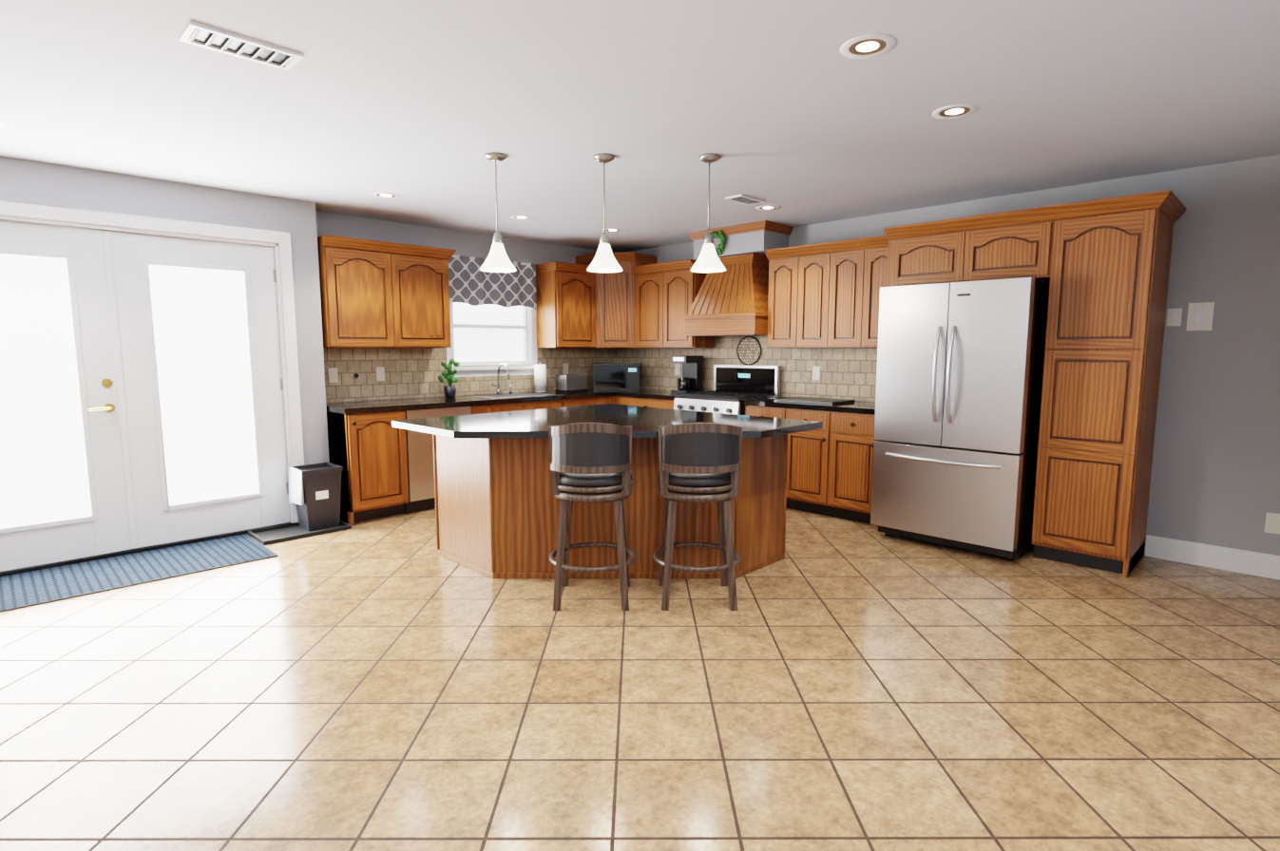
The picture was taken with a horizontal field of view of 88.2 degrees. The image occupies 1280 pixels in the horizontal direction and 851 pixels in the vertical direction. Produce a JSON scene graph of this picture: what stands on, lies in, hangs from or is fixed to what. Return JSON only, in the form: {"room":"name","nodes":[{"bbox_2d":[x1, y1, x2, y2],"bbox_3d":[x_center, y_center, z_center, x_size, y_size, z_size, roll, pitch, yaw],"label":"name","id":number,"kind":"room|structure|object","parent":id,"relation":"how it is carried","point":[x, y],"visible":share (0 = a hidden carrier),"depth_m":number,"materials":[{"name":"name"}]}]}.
{"room":"kitchen","nodes":[
{"label":"kitchen","id":0,"kind":"room"},
{"bbox_2d":[0,155,329,464],"bbox_3d":[-4.854,-0.231,3.090,0.450,2.460,6.320,7,9,44],"label":"wall","id":1,"kind":"structure","parent":0,"point":[26,181],"depth_m":4.62,"materials":[{"name":"paint"}]},
{"bbox_2d":[0,199,304,576],"bbox_3d":[-3.401,-0.247,4.316,0.176,2.216,2.150,7,9,44],"label":"french door","id":2,"kind":"structure","parent":1,"relation":"attached to","point":[149,391],"depth_m":4.36,"materials":[{"name":"painted wood"},{"name":"glass"},{"name":"brass"}]},
{"bbox_2d":[315,210,597,403],"bbox_3d":[-1.469,-0.646,6.681,0.150,2.460,3.580,7,9,44],"label":"wall","id":3,"kind":"structure","parent":0,"point":[469,244],"depth_m":6.11,"materials":[{"name":"paint"}]},
{"bbox_2d":[317,234,456,347],"bbox_3d":[-2.128,-1.084,5.561,0.390,0.847,1.095,7,9,44],"label":"upper cabinet","id":4,"kind":"object","parent":3,"relation":"attached to","point":[375,294],"visible":0.98,"depth_m":5.39,"materials":[{"name":"brown wood"}]},
{"bbox_2d":[323,347,619,402],"bbox_3d":[-1.466,-0.545,6.576,0.016,0.457,3.380,7,9,44],"label":"backsplash","id":5,"kind":"structure","parent":3,"relation":"attached to","point":[353,374],"depth_m":6.00,"materials":[{"name":"beige tile"}]},
{"bbox_2d":[444,302,537,377],"bbox_3d":[-1.476,-0.965,6.565,0.150,0.940,1.080,7,9,44],"label":"window","id":6,"kind":"structure","parent":3,"relation":"attached to","point":[488,334],"depth_m":6.62,"materials":[{"name":"white"}]},
{"bbox_2d":[448,254,536,309],"bbox_3d":[-1.462,-1.380,6.412,0.077,0.460,1.068,7,9,44],"label":"window valance","id":7,"kind":"object","parent":3,"relation":"attached to","point":[470,282],"visible":0.81,"depth_m":6.39,"materials":[{"name":"fabric"}]},
{"bbox_2d":[535,261,597,347],"bbox_3d":[-0.768,-1.241,6.918,0.390,0.847,0.580,7,9,44],"label":"upper cabinet","id":8,"kind":"object","parent":3,"relation":"attached to","point":[565,296],"visible":1,"depth_m":6.78,"materials":[{"name":"brown wood"}]},
{"bbox_2d":[0,508,1279,850],"bbox_3d":[-1.586,1.125,2.514,6.110,0.100,9.900,7,9,44],"label":"floor","id":9,"kind":"structure","parent":0,"point":[393,683],"depth_m":2.52,"materials":[{"name":"tile"}]},
{"bbox_2d":[0,534,278,612],"bbox_3d":[-3.346,0.910,3.891,0.712,0.010,2.014,7,9,44],"label":"doormat","id":10,"kind":"object","parent":9,"relation":"on","point":[31,588],"visible":0.93,"depth_m":4.04,"materials":[{"name":"woven fabric"},{"name":"rubber"}]},
{"bbox_2d":[247,520,351,545],"bbox_3d":[-2.538,0.780,4.935,0.388,0.028,0.600,7,9,44],"label":"tray","id":11,"kind":"object","parent":9,"relation":"on","point":[273,535],"visible":0.85,"depth_m":4.87,"materials":[{"name":"grey plastic"}]},
{"bbox_2d":[288,462,343,532],"bbox_3d":[-2.468,0.540,5.034,0.281,0.468,0.308,7,9,44],"label":"trash can","id":12,"kind":"object","parent":11,"relation":"on","point":[315,489],"visible":0.98,"depth_m":4.95,"materials":[{"name":"grey"}]},
{"bbox_2d":[325,401,409,525],"bbox_3d":[-2.270,0.281,5.409,0.624,0.911,0.488,7,9,44],"label":"base cabinet","id":13,"kind":"object","parent":9,"relation":"on","point":[388,470],"depth_m":5.19,"materials":[{"name":"brown wood"}]},
{"bbox_2d":[622,389,678,397],"bbox_3d":[0.268,-0.323,6.848,0.859,0.040,0.623,7,9,44],"label":"countertop","id":14,"kind":"structure","parent":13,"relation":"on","point":[641,392],"depth_m":6.77,"materials":[{"name":"black stone"}]},
{"bbox_2d":[534,362,547,392],"bbox_3d":[-1.034,-0.503,6.858,0.138,0.312,0.140,7,9,44],"label":"paper towel","id":15,"kind":"object","parent":14,"relation":"on","point":[540,377],"visible":0.96,"depth_m":6.81,"materials":[{"name":"white paper"}]},
{"bbox_2d":[555,374,587,392],"bbox_3d":[-0.716,-0.448,6.951,0.180,0.181,0.300,7,9,44],"label":"toaster","id":16,"kind":"object","parent":14,"relation":"on","point":[571,383],"visible":1,"depth_m":6.87,"materials":[{"name":"silver metal"}]},
{"bbox_2d":[592,362,639,390],"bbox_3d":[-0.257,-0.545,7.310,0.500,0.290,0.370,0,7,0],"label":"microwave","id":17,"kind":"object","parent":14,"relation":"on","point":[616,376],"visible":1,"depth_m":7.16,"materials":[{"name":"black plastic"}]},
{"bbox_2d":[670,355,703,393],"bbox_3d":[0.477,-0.523,6.744,0.200,0.378,0.265,7,9,44],"label":"coffee maker","id":18,"kind":"object","parent":14,"relation":"on","point":[690,380],"visible":0.96,"depth_m":6.71,"materials":[{"name":"black plastic"}]},
{"bbox_2d":[380,397,470,513],"bbox_3d":[-1.886,0.237,5.792,0.624,0.911,0.599,7,9,44],"label":"dishwasher","id":19,"kind":"object","parent":9,"relation":"on","point":[419,446],"depth_m":5.49,"materials":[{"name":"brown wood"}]},
{"bbox_2d":[438,358,459,398],"bbox_3d":[-1.733,-0.435,6.038,0.189,0.364,0.181,7,9,44],"label":"potted plant","id":20,"kind":"object","parent":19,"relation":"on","point":[449,391],"visible":1,"depth_m":6.02,"materials":[{"name":"green plant"}]},
{"bbox_2d":[548,422,636,611],"bbox_3d":[-0.256,0.452,3.582,0.563,0.990,0.563,7,9,44],"label":"stool","id":21,"kind":"object","parent":9,"relation":"on","point":[590,463],"visible":1,"depth_m":3.38,"materials":[{"name":"black wood"}]},
{"bbox_2d":[432,434,787,578],"bbox_3d":[-0.204,0.430,4.295,1.704,0.870,1.554,7,9,44],"label":"kitchen island","id":22,"kind":"object","parent":9,"relation":"on","point":[497,506],"depth_m":3.92,"materials":[{"name":"brown wood"}]},
{"bbox_2d":[391,403,822,460],"bbox_3d":[-0.215,-0.007,4.113,1.950,0.040,1.850,7,9,44],"label":"island countertop","id":23,"kind":"structure","parent":22,"relation":"on","point":[523,431],"depth_m":4.01,"materials":[{"name":"black stone"}]},
{"bbox_2d":[652,422,743,611],"bbox_3d":[0.310,0.452,3.584,0.563,0.990,0.563,7,9,44],"label":"stool","id":24,"kind":"object","parent":9,"relation":"on","point":[699,463],"visible":1,"depth_m":3.39,"materials":[{"name":"black wood"}]},
{"bbox_2d":[673,364,781,415],"bbox_3d":[0.800,0.036,6.264,0.756,1.200,0.716,7,9,44],"label":"range","id":25,"kind":"object","parent":9,"relation":"on","point":[735,386],"visible":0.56,"depth_m":6.23,"materials":[{"name":"grey metal"}]},
{"bbox_2d":[743,397,786,419],"bbox_3d":[1.269,0.224,5.908,0.425,0.911,0.623,7,9,44],"label":"base cabinet","id":26,"kind":"object","parent":9,"relation":"on","point":[766,407],"depth_m":5.66,"materials":[{"name":"brown wood"}]},
{"bbox_2d":[785,401,842,515],"bbox_3d":[1.565,0.258,5.615,0.410,0.911,0.623,7,9,44],"label":"base cabinet","id":27,"kind":"object","parent":9,"relation":"on","point":[807,471],"depth_m":5.40,"materials":[{"name":"brown wood"}]},
{"bbox_2d":[774,396,854,404],"bbox_3d":[1.490,-0.216,5.655,0.550,0.018,0.380,7,9,44],"label":"tray","id":28,"kind":"object","parent":27,"relation":"on","point":[814,400],"visible":0.93,"depth_m":5.56,"materials":[{"name":"black plastic"}]},
{"bbox_2d":[827,401,879,525],"bbox_3d":[1.858,0.291,5.326,0.415,0.911,0.623,7,9,44],"label":"base cabinet","id":29,"kind":"object","parent":9,"relation":"on","point":[850,432],"depth_m":5.14,"materials":[{"name":"brown wood"}]},
{"bbox_2d":[870,277,1049,561],"bbox_3d":[2.258,-0.064,4.610,0.930,1.780,0.912,7,9,44],"label":"fridge","id":30,"kind":"object","parent":9,"relation":"on","point":[959,384],"visible":0.94,"depth_m":4.27,"materials":[{"name":"grey metal"}]},
{"bbox_2d":[876,190,1185,578],"bbox_3d":[2.557,-0.274,4.522,1.607,2.217,0.694,7,9,44],"label":"tall cabinet","id":31,"kind":"object","parent":9,"relation":"on","point":[1101,267],"visible":0.98,"depth_m":4.00,"materials":[{"name":"brown wood"}]},
{"bbox_2d":[0,0,1279,252],"bbox_3d":[-1.005,-1.362,1.645,7.750,0.120,9.900,7,9,44],"label":"ceiling","id":32,"kind":"structure","parent":0,"point":[787,106],"depth_m":2.97,"materials":[{"name":"paint"}]},
{"bbox_2d":[178,20,303,70],"bbox_3d":[-1.456,-1.384,2.420,0.170,0.014,0.360,7,9,44],"label":"ceiling vent","id":33,"kind":"object","parent":32,"relation":"in","point":[198,34],"visible":1,"depth_m":2.41,"materials":[{"name":"white metal"}]},
{"bbox_2d":[371,191,400,198],"bbox_3d":[-1.836,-1.661,4.772,0.196,0.004,0.196,7,9,44],"label":"recessed light","id":34,"kind":"object","parent":32,"relation":"in","point":[382,195],"visible":1,"depth_m":4.76,"materials":[{"name":"white"}]},
{"bbox_2d":[479,152,515,272],"bbox_3d":[-0.829,-1.230,3.828,0.210,0.645,0.210,7,9,44],"label":"pendant light","id":35,"kind":"object","parent":32,"relation":"hanging from","point":[497,260],"visible":1,"depth_m":3.81,"materials":[{"name":"white glass"}]},
{"bbox_2d":[510,214,533,220],"bbox_3d":[-0.996,-1.753,5.568,0.196,0.004,0.196,7,9,44],"label":"recessed light","id":36,"kind":"object","parent":32,"relation":"in","point":[521,217],"visible":1,"depth_m":5.55,"materials":[{"name":"white"}]},
{"bbox_2d":[587,152,622,272],"bbox_3d":[-0.207,-1.231,3.843,0.210,0.645,0.210,7,9,44],"label":"pendant light","id":37,"kind":"object","parent":32,"relation":"hanging from","point":[604,260],"visible":1,"depth_m":3.82,"materials":[{"name":"white glass"}]},
{"bbox_2d":[602,228,623,232],"bbox_3d":[-0.255,-1.823,6.167,0.196,0.004,0.196,7,9,44],"label":"recessed light","id":38,"kind":"object","parent":32,"relation":"in","point":[612,230],"visible":0.9,"depth_m":6.17,"materials":[{"name":"white"}]},
{"bbox_2d":[690,152,725,272],"bbox_3d":[0.401,-1.232,3.845,0.210,0.645,0.210,7,9,44],"label":"pendant light","id":39,"kind":"object","parent":32,"relation":"hanging from","point":[708,260],"visible":1,"depth_m":3.83,"materials":[{"name":"white glass"}]},
{"bbox_2d":[725,193,765,205],"bbox_3d":[0.780,-1.670,4.891,0.150,0.014,0.300,7,9,44],"label":"ceiling vent","id":40,"kind":"object","parent":32,"relation":"in","point":[745,200],"visible":1,"depth_m":4.87,"materials":[{"name":"grey metal"}]},
{"bbox_2d":[755,205,781,210],"bbox_3d":[1.006,-1.709,5.186,0.196,0.004,0.196,7,9,44],"label":"recessed light","id":41,"kind":"object","parent":32,"relation":"in","point":[768,207],"visible":0.96,"depth_m":5.17,"materials":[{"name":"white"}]},
{"bbox_2d":[840,34,896,58],"bbox_3d":[0.836,-1.390,2.425,0.196,0.004,0.196,7,9,44],"label":"recessed light","id":42,"kind":"object","parent":32,"relation":"in","point":[868,46],"visible":1,"depth_m":2.42,"materials":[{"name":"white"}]},
{"bbox_2d":[932,103,977,119],"bbox_3d":[1.470,-1.466,3.087,0.196,0.004,0.196,7,9,44],"label":"recessed light","id":43,"kind":"object","parent":32,"relation":"in","point":[955,111],"visible":1,"depth_m":3.08,"materials":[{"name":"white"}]},
{"bbox_2d":[687,220,793,259],"bbox_3d":[0.922,-1.702,6.173,0.900,0.245,0.450,7,9,44],"label":"wall","id":44,"kind":"structure","parent":0,"point":[759,238],"depth_m":5.93,"materials":[{"name":"paint"}]},
{"bbox_2d":[711,230,725,255],"bbox_3d":[0.699,-1.687,6.107,0.241,0.239,0.069,7,9,44],"label":"decor","id":45,"kind":"object","parent":44,"relation":"attached to","point":[722,238],"visible":0.62,"depth_m":6.05,"materials":[{"name":"green plant"}]},
{"bbox_2d":[624,154,1279,555],"bbox_3d":[2.487,-0.471,5.173,7.600,2.460,0.150,7,9,44],"label":"wall","id":46,"kind":"structure","parent":0,"point":[1215,470],"depth_m":4.05,"materials":[{"name":"paint"}]},
{"bbox_2d":[575,252,657,347],"bbox_3d":[-0.258,-1.350,7.235,0.652,0.992,0.652,7,9,44],"label":"upper cabinet","id":47,"kind":"object","parent":46,"relation":"attached to","point":[615,310],"visible":0.46,"depth_m":7.02,"materials":[{"name":"brown wood"}]},
{"bbox_2d":[631,259,714,347],"bbox_3d":[0.338,-1.232,6.838,0.815,0.847,0.390,7,9,44],"label":"upper cabinet","id":48,"kind":"object","parent":46,"relation":"attached to","point":[666,293],"visible":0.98,"depth_m":6.71,"materials":[{"name":"brown wood"}]},
{"bbox_2d":[683,253,769,337],"bbox_3d":[0.888,-1.209,6.209,0.832,0.727,0.503,7,9,44],"label":"range hood","id":49,"kind":"object","parent":46,"relation":"attached to","point":[732,299],"visible":0.81,"depth_m":6.03,"materials":[{"name":"brown wood"}]},
{"bbox_2d":[619,336,877,401],"bbox_3d":[0.981,-0.607,6.548,3.514,0.587,0.016,7,9,44],"label":"backsplash","id":50,"kind":"structure","parent":46,"relation":"attached to","point":[850,373],"depth_m":6.13,"materials":[{"name":"beige tile"}]},
{"bbox_2d":[736,336,761,365],"bbox_3d":[1.062,-0.729,6.441,0.290,0.290,0.008,7,9,44],"label":"wall medallion","id":51,"kind":"object","parent":50,"relation":"attached to","point":[749,351],"visible":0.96,"depth_m":6.44,"materials":[{"name":"brown metal"}]},
{"bbox_2d":[764,234,888,347],"bbox_3d":[1.656,-1.081,5.535,1.205,0.847,0.390,7,9,44],"label":"upper cabinet","id":52,"kind":"object","parent":46,"relation":"attached to","point":[825,295],"visible":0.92,"depth_m":5.44,"materials":[{"name":"brown wood"}]},
{"bbox_2d":[1144,534,1279,579],"bbox_3d":[4.175,0.887,3.523,2.375,0.140,0.015,7,9,44],"label":"baseboard","id":53,"kind":"structure","parent":46,"relation":"attached to","point":[1251,563],"depth_m":4.10,"materials":[{"name":"white wood"}]},
{"bbox_3d":[0.216,0.152,-0.220,0.120,2.460,8.750,7,9,44],"label":"wall","id":54,"kind":"structure","parent":0,"visible":0},
{"bbox_2d":[1165,308,1182,326],"bbox_3d":[3.363,-0.681,4.157,0.070,0.110,0.010,7,9,44],"label":"light switch","id":55,"kind":"object","parent":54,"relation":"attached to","point":[1174,317],"depth_m":4.16,"materials":[{"name":"white plastic"}]},
{"bbox_2d":[1185,302,1214,330],"bbox_3d":[3.452,-0.671,4.070,0.120,0.170,0.010,7,9,44],"label":"light switch","id":56,"kind":"object","parent":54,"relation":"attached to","point":[1200,315],"depth_m":4.07,"materials":[{"name":"white plastic"}]},
{"bbox_2d":[1264,512,1279,534],"bbox_3d":[3.754,0.580,3.914,0.070,0.120,0.006,7,9,44],"label":"outlet","id":57,"kind":"object","parent":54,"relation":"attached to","point":[1272,521],"depth_m":3.91,"materials":[{"name":"white plastic"}]}
]}

